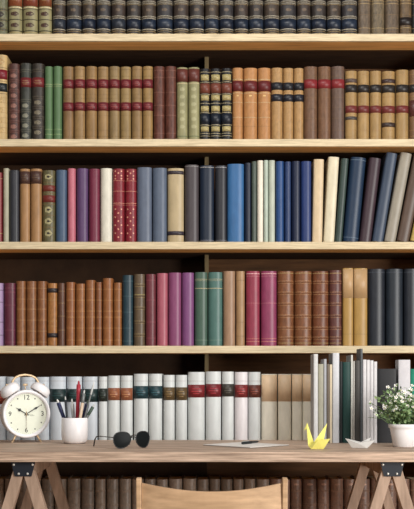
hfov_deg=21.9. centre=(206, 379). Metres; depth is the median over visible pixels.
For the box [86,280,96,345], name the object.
book
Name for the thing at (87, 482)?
book
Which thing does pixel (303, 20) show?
book
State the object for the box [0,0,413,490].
bookcase
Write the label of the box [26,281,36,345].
book
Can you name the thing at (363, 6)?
book
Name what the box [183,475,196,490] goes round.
book
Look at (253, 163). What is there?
book
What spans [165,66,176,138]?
book
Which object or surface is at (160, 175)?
book
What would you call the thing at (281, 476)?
book
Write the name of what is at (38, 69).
book
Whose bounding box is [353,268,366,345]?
book
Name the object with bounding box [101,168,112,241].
book
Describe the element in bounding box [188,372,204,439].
book
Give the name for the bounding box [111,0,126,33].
book
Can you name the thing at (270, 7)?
book
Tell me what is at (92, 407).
pen
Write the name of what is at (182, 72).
book
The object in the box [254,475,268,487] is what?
book
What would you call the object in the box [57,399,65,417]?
pen
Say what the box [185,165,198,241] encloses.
book
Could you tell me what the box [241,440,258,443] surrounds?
ballpoint pen
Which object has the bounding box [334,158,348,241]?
book
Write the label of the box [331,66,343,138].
book
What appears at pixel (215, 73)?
book
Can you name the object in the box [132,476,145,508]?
book
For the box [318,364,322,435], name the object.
book
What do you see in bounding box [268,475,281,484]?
book
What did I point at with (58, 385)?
book
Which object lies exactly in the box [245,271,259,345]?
book
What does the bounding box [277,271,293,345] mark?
book
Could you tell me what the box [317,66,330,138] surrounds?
book
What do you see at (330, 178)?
book
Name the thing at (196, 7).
book
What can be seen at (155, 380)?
book
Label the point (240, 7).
book
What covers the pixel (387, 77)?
book
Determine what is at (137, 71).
book
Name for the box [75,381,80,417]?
pencil
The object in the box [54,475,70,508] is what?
book
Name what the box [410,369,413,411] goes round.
box file
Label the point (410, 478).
book
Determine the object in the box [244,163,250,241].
book
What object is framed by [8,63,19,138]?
book
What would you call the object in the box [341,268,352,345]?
book
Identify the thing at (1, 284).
book
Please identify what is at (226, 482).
book
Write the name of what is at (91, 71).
book
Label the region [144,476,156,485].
book
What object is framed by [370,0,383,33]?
book
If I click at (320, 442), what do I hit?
crane
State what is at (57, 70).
book
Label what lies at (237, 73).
book
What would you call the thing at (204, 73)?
book
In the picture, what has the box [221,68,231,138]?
book
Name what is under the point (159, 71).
book
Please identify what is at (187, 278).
book
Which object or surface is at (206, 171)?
book
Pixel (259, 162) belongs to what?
book
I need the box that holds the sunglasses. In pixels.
[93,431,149,448]
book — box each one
[0,0,8,33]
[0,54,11,138]
[0,173,2,241]
[0,283,3,345]
[0,377,5,439]
[0,475,10,508]
[3,168,9,241]
[4,283,15,345]
[4,475,16,508]
[6,377,20,439]
[8,0,22,33]
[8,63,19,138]
[10,170,19,241]
[16,281,25,345]
[17,478,26,508]
[20,63,31,138]
[20,169,30,241]
[21,377,35,439]
[23,0,38,33]
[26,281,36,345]
[31,169,42,241]
[32,63,44,138]
[36,377,49,439]
[37,281,47,345]
[38,0,52,33]
[42,476,54,508]
[43,170,55,241]
[45,66,52,138]
[47,283,57,345]
[50,377,66,439]
[53,0,66,33]
[53,66,62,138]
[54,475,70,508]
[56,170,67,241]
[58,283,65,345]
[63,66,73,138]
[66,0,81,33]
[66,282,76,345]
[67,377,82,416]
[67,475,84,508]
[68,168,76,241]
[74,66,85,138]
[76,284,85,345]
[77,168,88,241]
[81,475,97,508]
[82,0,95,33]
[83,377,98,439]
[86,66,97,138]
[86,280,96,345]
[89,169,100,241]
[95,475,108,508]
[96,0,110,33]
[96,282,102,345]
[98,66,108,138]
[99,377,107,439]
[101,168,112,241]
[103,278,115,345]
[106,475,121,508]
[108,376,120,439]
[109,66,119,138]
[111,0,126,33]
[113,169,124,241]
[113,283,121,345]
[119,475,133,508]
[120,67,131,138]
[120,376,133,439]
[122,275,133,345]
[125,169,136,241]
[126,0,141,33]
[132,66,142,138]
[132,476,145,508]
[134,274,145,345]
[134,374,148,439]
[137,167,152,241]
[141,0,156,33]
[143,66,153,138]
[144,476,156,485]
[146,274,156,345]
[149,374,163,439]
[153,168,167,241]
[154,66,164,138]
[156,476,168,487]
[157,0,172,33]
[157,273,167,345]
[163,375,175,439]
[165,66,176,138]
[168,168,184,241]
[168,273,181,345]
[169,475,182,489]
[173,0,188,33]
[176,375,187,439]
[177,67,187,138]
[182,273,193,345]
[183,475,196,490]
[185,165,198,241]
[188,67,199,138]
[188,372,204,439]
[189,0,203,33]
[195,272,206,345]
[197,476,208,490]
[200,68,209,138]
[200,165,213,241]
[205,0,218,33]
[206,372,220,439]
[208,272,221,345]
[209,475,219,490]
[210,68,220,138]
[215,165,226,241]
[219,0,233,33]
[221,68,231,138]
[221,476,232,490]
[222,372,233,439]
[223,271,234,345]
[227,164,243,241]
[232,68,242,138]
[232,475,243,490]
[233,0,247,33]
[234,372,247,439]
[235,271,244,345]
[243,68,256,138]
[243,475,254,488]
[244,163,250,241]
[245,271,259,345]
[248,0,262,33]
[248,372,260,439]
[251,161,256,241]
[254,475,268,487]
[257,68,270,138]
[257,160,262,241]
[260,271,276,345]
[261,374,276,439]
[263,0,278,33]
[263,160,267,241]
[268,160,274,241]
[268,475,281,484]
[271,68,282,138]
[275,161,283,241]
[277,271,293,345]
[277,374,290,439]
[279,0,295,33]
[281,476,289,508]
[283,68,292,138]
[284,162,290,241]
[288,476,301,508]
[291,161,299,241]
[291,374,301,439]
[293,68,302,138]
[294,271,311,345]
[296,0,310,33]
[299,476,316,508]
[300,161,310,241]
[302,374,310,439]
[303,66,316,138]
[310,0,325,33]
[311,159,323,241]
[311,271,328,345]
[311,354,317,440]
[314,476,329,508]
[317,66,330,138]
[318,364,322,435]
[321,359,325,438]
[322,157,338,241]
[326,0,340,33]
[326,364,328,442]
[326,475,342,508]
[328,270,341,345]
[329,365,331,442]
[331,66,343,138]
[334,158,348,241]
[339,475,354,508]
[341,0,356,33]
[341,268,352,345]
[342,157,365,241]
[344,71,356,138]
[352,475,369,508]
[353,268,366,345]
[357,0,370,33]
[357,71,368,138]
[358,158,380,241]
[367,269,384,345]
[367,476,382,508]
[369,71,380,138]
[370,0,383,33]
[371,152,396,241]
[381,71,394,138]
[383,152,411,241]
[384,0,398,33]
[385,269,402,345]
[388,478,396,508]
[395,70,408,138]
[395,154,413,241]
[396,476,409,508]
[399,0,411,33]
[403,269,413,345]
[407,477,413,506]
[408,70,413,138]
[409,218,413,241]
[411,0,413,33]
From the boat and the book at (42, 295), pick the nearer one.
the boat
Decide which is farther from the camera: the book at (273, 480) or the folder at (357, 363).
the book at (273, 480)
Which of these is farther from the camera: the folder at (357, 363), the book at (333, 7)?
the book at (333, 7)
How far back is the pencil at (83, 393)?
3.35 m
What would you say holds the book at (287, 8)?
on the bookcase
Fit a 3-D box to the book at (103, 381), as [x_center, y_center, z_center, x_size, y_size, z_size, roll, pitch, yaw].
[-0.352,0.112,3.692,0.029,0.247,0.151,0,0,0]
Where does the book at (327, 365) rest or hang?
on the desk
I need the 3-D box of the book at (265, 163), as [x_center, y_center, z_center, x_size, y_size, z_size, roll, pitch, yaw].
[0.199,-0.604,3.691,0.015,0.278,0.150,0,0,0]
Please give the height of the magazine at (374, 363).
0.258 m
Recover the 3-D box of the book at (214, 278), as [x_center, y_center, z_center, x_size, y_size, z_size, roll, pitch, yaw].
[0.028,-0.240,3.692,0.048,0.249,0.150,0,0,0]
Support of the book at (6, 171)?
on the bookcase
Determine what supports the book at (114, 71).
on the bookcase
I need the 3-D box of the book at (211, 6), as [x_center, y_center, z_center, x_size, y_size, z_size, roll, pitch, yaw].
[0.016,-1.294,3.691,0.047,0.259,0.151,0,0,0]
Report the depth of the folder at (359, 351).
3.40 m
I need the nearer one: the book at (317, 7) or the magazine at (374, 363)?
the magazine at (374, 363)
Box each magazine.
[363,360,365,440]
[366,360,369,438]
[370,360,372,440]
[373,362,376,442]
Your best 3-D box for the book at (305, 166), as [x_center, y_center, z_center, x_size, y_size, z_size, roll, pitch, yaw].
[0.335,-0.602,3.691,0.034,0.274,0.150,0,0,0]
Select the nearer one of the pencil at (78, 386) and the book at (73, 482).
the pencil at (78, 386)
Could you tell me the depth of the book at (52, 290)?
3.62 m
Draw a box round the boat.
[345,438,374,447]
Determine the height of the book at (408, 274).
0.260 m
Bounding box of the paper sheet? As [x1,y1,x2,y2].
[203,442,288,447]
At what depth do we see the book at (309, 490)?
3.62 m
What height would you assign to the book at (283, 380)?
0.255 m
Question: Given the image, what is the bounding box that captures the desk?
[0,440,413,508]
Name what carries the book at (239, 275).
on the bookcase
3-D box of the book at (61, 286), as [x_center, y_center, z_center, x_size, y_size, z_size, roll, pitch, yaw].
[-0.492,-0.221,3.692,0.024,0.212,0.150,0,0,0]
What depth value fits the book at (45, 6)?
3.62 m
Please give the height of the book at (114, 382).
0.250 m
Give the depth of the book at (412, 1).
3.63 m
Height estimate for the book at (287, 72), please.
0.244 m
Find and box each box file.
[377,369,395,442]
[395,360,409,410]
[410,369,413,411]
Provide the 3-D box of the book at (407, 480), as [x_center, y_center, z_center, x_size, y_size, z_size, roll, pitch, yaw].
[0.666,0.460,3.692,0.042,0.250,0.151,0,0,0]
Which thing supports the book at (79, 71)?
on the bookcase
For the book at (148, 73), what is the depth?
3.62 m
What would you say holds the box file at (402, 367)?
on the desk
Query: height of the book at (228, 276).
0.253 m
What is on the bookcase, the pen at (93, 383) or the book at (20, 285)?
the book at (20, 285)
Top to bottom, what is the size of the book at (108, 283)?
0.229 m
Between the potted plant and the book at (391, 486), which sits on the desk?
the potted plant
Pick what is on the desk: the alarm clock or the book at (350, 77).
the alarm clock
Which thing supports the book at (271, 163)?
on the bookcase
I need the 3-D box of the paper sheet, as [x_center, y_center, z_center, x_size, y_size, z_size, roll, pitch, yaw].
[0.119,0.198,3.268,0.194,0.003,0.176,0,0,44]
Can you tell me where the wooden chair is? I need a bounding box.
[136,477,287,508]
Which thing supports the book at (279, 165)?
on the bookcase
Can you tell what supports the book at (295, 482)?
on the bookcase
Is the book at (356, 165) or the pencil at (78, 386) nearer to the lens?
the pencil at (78, 386)
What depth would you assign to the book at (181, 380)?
3.62 m
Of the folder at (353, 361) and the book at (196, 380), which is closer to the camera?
the folder at (353, 361)
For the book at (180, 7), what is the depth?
3.62 m
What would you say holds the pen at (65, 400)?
in the pen cup
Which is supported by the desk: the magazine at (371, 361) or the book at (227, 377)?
the magazine at (371, 361)
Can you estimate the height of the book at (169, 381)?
0.252 m
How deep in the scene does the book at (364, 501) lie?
3.62 m
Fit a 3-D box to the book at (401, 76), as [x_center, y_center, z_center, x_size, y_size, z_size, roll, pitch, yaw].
[0.661,-0.929,3.691,0.043,0.238,0.151,0,0,0]
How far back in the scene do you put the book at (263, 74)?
3.62 m
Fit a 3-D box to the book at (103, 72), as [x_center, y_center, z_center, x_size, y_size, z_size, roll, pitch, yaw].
[-0.352,-0.934,3.691,0.036,0.248,0.151,0,0,0]
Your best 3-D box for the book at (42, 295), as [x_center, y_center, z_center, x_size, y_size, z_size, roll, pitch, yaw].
[-0.560,-0.225,3.694,0.032,0.219,0.150,0,0,0]
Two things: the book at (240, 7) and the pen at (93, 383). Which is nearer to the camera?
the pen at (93, 383)
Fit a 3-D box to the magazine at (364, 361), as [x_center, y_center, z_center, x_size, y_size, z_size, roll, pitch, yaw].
[0.501,0.068,3.460,0.010,0.264,0.120,0,0,0]
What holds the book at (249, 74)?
on the bookcase
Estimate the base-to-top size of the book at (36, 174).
0.249 m
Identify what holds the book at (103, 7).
on the bookcase
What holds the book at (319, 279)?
on the bookcase
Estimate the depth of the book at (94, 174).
3.62 m
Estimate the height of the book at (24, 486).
0.250 m
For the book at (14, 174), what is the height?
0.244 m
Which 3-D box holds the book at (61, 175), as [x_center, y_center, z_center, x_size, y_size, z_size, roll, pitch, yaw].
[-0.494,-0.588,3.695,0.037,0.246,0.150,0,0,0]
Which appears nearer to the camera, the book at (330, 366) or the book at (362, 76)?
the book at (330, 366)
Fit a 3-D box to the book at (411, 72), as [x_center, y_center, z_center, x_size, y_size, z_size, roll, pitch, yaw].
[0.706,-0.929,3.690,0.043,0.238,0.151,0,0,0]
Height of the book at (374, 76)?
0.234 m
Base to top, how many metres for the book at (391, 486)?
0.248 m
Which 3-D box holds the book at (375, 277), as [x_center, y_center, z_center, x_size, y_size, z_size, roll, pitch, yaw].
[0.575,-0.245,3.695,0.058,0.260,0.150,0,0,0]
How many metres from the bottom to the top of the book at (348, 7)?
0.257 m
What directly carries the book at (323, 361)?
on the desk
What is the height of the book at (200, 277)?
0.249 m
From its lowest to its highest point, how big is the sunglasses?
0.050 m
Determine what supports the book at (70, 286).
on the bookcase
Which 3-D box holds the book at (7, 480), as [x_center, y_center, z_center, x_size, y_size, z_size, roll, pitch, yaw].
[-0.667,0.460,3.694,0.040,0.250,0.151,0,0,0]
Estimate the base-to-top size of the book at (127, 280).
0.239 m
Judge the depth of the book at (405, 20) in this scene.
3.62 m
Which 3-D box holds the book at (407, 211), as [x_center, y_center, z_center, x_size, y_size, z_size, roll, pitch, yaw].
[0.692,-0.618,3.692,0.100,0.305,0.150,0,0,0]
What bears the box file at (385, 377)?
on the desk
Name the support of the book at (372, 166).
on the bookcase
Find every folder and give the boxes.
[329,353,338,442]
[339,362,341,442]
[342,362,349,442]
[346,355,352,439]
[353,361,354,439]
[355,361,359,441]
[357,349,362,441]
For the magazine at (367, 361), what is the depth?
3.40 m
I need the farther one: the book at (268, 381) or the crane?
the book at (268, 381)
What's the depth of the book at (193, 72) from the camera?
3.62 m
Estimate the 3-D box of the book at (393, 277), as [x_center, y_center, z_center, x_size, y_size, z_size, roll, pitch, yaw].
[0.635,-0.245,3.693,0.058,0.260,0.150,0,0,0]
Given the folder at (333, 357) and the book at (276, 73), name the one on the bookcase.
the book at (276, 73)
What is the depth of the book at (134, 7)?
3.62 m
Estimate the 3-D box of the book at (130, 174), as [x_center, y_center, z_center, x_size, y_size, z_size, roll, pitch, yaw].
[-0.259,-0.589,3.694,0.038,0.249,0.151,0,0,0]
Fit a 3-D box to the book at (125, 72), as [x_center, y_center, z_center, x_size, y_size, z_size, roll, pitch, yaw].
[-0.275,-0.934,3.691,0.036,0.248,0.151,0,0,0]
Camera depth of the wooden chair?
2.84 m
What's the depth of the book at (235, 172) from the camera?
3.62 m
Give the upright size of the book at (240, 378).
0.262 m
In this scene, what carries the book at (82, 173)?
on the bookcase
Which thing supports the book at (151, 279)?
on the bookcase
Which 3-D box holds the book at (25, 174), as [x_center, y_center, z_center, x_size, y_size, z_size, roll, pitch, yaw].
[-0.617,-0.589,3.692,0.035,0.249,0.151,0,0,0]
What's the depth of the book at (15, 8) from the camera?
3.62 m
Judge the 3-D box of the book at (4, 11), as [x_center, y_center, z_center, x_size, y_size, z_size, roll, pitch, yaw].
[-0.699,-1.291,3.690,0.048,0.253,0.151,0,0,0]
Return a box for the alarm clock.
[0,374,49,442]
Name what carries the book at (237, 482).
on the bookcase
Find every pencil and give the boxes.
[70,399,74,417]
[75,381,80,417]
[79,389,84,417]
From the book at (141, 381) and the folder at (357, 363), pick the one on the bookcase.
the book at (141, 381)
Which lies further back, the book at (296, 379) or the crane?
the book at (296, 379)
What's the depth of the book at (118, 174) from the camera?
3.62 m
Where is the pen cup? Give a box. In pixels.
[61,417,87,443]
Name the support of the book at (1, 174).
on the bookcase
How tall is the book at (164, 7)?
0.256 m
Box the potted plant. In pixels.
[368,383,413,446]
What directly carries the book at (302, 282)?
on the bookcase
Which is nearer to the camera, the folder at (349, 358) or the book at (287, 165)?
the folder at (349, 358)
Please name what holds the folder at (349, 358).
on the desk
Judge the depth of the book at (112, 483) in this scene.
3.62 m
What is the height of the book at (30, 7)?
0.256 m
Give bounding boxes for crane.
[304,423,329,448]
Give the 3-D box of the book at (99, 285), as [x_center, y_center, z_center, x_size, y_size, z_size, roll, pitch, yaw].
[-0.366,-0.223,3.693,0.021,0.216,0.150,0,0,0]
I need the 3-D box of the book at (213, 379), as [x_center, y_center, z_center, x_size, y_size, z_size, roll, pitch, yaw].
[0.022,0.103,3.691,0.052,0.264,0.151,0,0,0]
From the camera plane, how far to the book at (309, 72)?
3.62 m
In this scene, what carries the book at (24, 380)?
on the bookcase
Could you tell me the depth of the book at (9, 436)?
3.62 m
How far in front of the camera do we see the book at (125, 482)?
3.62 m
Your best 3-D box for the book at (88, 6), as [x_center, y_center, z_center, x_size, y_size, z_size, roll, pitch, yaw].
[-0.401,-1.292,3.691,0.046,0.255,0.151,0,0,0]
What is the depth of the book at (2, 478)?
3.62 m
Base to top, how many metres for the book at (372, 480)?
0.251 m
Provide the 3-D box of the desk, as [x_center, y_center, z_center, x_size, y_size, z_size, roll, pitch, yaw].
[0.000,0.575,3.273,1.600,0.749,0.597,0,0,0]
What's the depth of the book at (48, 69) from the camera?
3.62 m
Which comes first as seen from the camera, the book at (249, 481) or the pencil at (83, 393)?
the pencil at (83, 393)
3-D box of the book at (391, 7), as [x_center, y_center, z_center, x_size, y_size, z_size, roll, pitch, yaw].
[0.627,-1.291,3.693,0.047,0.253,0.150,0,0,0]
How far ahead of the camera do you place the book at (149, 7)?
3.62 m
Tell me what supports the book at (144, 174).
on the bookcase
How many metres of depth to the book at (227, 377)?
3.62 m
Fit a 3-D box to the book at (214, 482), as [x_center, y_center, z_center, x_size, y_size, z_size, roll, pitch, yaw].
[0.026,0.460,3.693,0.038,0.249,0.151,0,0,0]
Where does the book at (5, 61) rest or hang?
on the bookcase
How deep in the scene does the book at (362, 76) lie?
3.62 m
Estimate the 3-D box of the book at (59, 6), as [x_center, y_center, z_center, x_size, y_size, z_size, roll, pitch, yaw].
[-0.502,-1.293,3.694,0.045,0.258,0.151,0,0,0]
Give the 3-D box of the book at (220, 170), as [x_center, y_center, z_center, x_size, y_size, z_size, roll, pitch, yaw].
[0.047,-0.595,3.695,0.038,0.261,0.150,0,0,0]
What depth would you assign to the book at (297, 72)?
3.62 m
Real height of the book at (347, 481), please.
0.249 m
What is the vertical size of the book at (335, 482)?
0.250 m
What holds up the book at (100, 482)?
on the bookcase
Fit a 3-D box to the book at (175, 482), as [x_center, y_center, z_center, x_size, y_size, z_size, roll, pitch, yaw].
[-0.107,0.460,3.691,0.047,0.250,0.151,0,0,0]
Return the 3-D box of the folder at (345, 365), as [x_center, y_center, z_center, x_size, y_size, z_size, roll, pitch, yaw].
[0.444,0.071,3.460,0.024,0.257,0.120,0,0,0]
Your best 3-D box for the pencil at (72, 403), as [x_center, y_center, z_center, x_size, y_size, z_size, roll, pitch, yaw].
[-0.422,0.123,3.391,0.021,0.129,0.012,0,0,0]
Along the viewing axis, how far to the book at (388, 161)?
3.62 m
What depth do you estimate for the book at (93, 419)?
3.62 m
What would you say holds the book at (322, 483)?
on the bookcase
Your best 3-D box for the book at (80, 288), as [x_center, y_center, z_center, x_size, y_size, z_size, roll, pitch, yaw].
[-0.429,-0.220,3.694,0.032,0.210,0.150,0,0,0]
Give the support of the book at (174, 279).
on the bookcase
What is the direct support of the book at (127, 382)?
on the bookcase
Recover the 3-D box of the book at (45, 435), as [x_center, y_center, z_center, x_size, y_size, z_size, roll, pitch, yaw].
[-0.558,0.113,3.695,0.046,0.245,0.150,0,0,0]
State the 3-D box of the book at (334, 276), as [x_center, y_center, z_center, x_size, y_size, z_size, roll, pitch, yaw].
[0.436,-0.243,3.694,0.043,0.256,0.151,0,0,0]
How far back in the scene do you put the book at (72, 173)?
3.62 m
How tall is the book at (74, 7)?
0.259 m
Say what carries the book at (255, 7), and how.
on the bookcase
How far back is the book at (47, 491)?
3.62 m
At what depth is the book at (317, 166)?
3.62 m
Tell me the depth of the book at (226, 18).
3.62 m
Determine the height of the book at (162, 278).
0.246 m
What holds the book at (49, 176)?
on the bookcase
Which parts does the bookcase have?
panel, shelf, shelf, shelf, shelf, panel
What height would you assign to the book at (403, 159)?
0.306 m
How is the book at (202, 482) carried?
on the bookcase
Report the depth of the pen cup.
3.34 m
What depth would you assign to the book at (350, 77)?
3.62 m
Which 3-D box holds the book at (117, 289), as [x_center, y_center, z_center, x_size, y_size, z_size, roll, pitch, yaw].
[-0.303,-0.222,3.694,0.028,0.214,0.150,0,0,0]
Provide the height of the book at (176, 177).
0.251 m
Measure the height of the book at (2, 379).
0.247 m
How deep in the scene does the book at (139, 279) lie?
3.62 m
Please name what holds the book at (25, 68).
on the bookcase
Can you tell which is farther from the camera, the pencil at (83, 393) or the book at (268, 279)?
the book at (268, 279)
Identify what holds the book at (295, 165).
on the bookcase
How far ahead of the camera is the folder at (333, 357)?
3.40 m
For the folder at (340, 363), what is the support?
on the desk
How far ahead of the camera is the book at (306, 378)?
3.62 m
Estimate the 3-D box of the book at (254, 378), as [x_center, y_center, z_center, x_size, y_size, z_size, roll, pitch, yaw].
[0.161,0.104,3.694,0.042,0.262,0.151,0,0,0]
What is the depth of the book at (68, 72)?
3.62 m
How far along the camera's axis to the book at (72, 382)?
3.62 m
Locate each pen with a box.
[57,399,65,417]
[64,396,67,417]
[82,401,88,417]
[84,383,93,417]
[86,404,94,418]
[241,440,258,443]
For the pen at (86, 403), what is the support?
in the pen cup
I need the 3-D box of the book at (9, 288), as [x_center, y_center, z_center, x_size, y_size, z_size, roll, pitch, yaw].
[-0.668,-0.221,3.691,0.039,0.212,0.150,0,0,0]
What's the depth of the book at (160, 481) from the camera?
3.62 m
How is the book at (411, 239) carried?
on the bookcase
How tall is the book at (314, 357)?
0.282 m

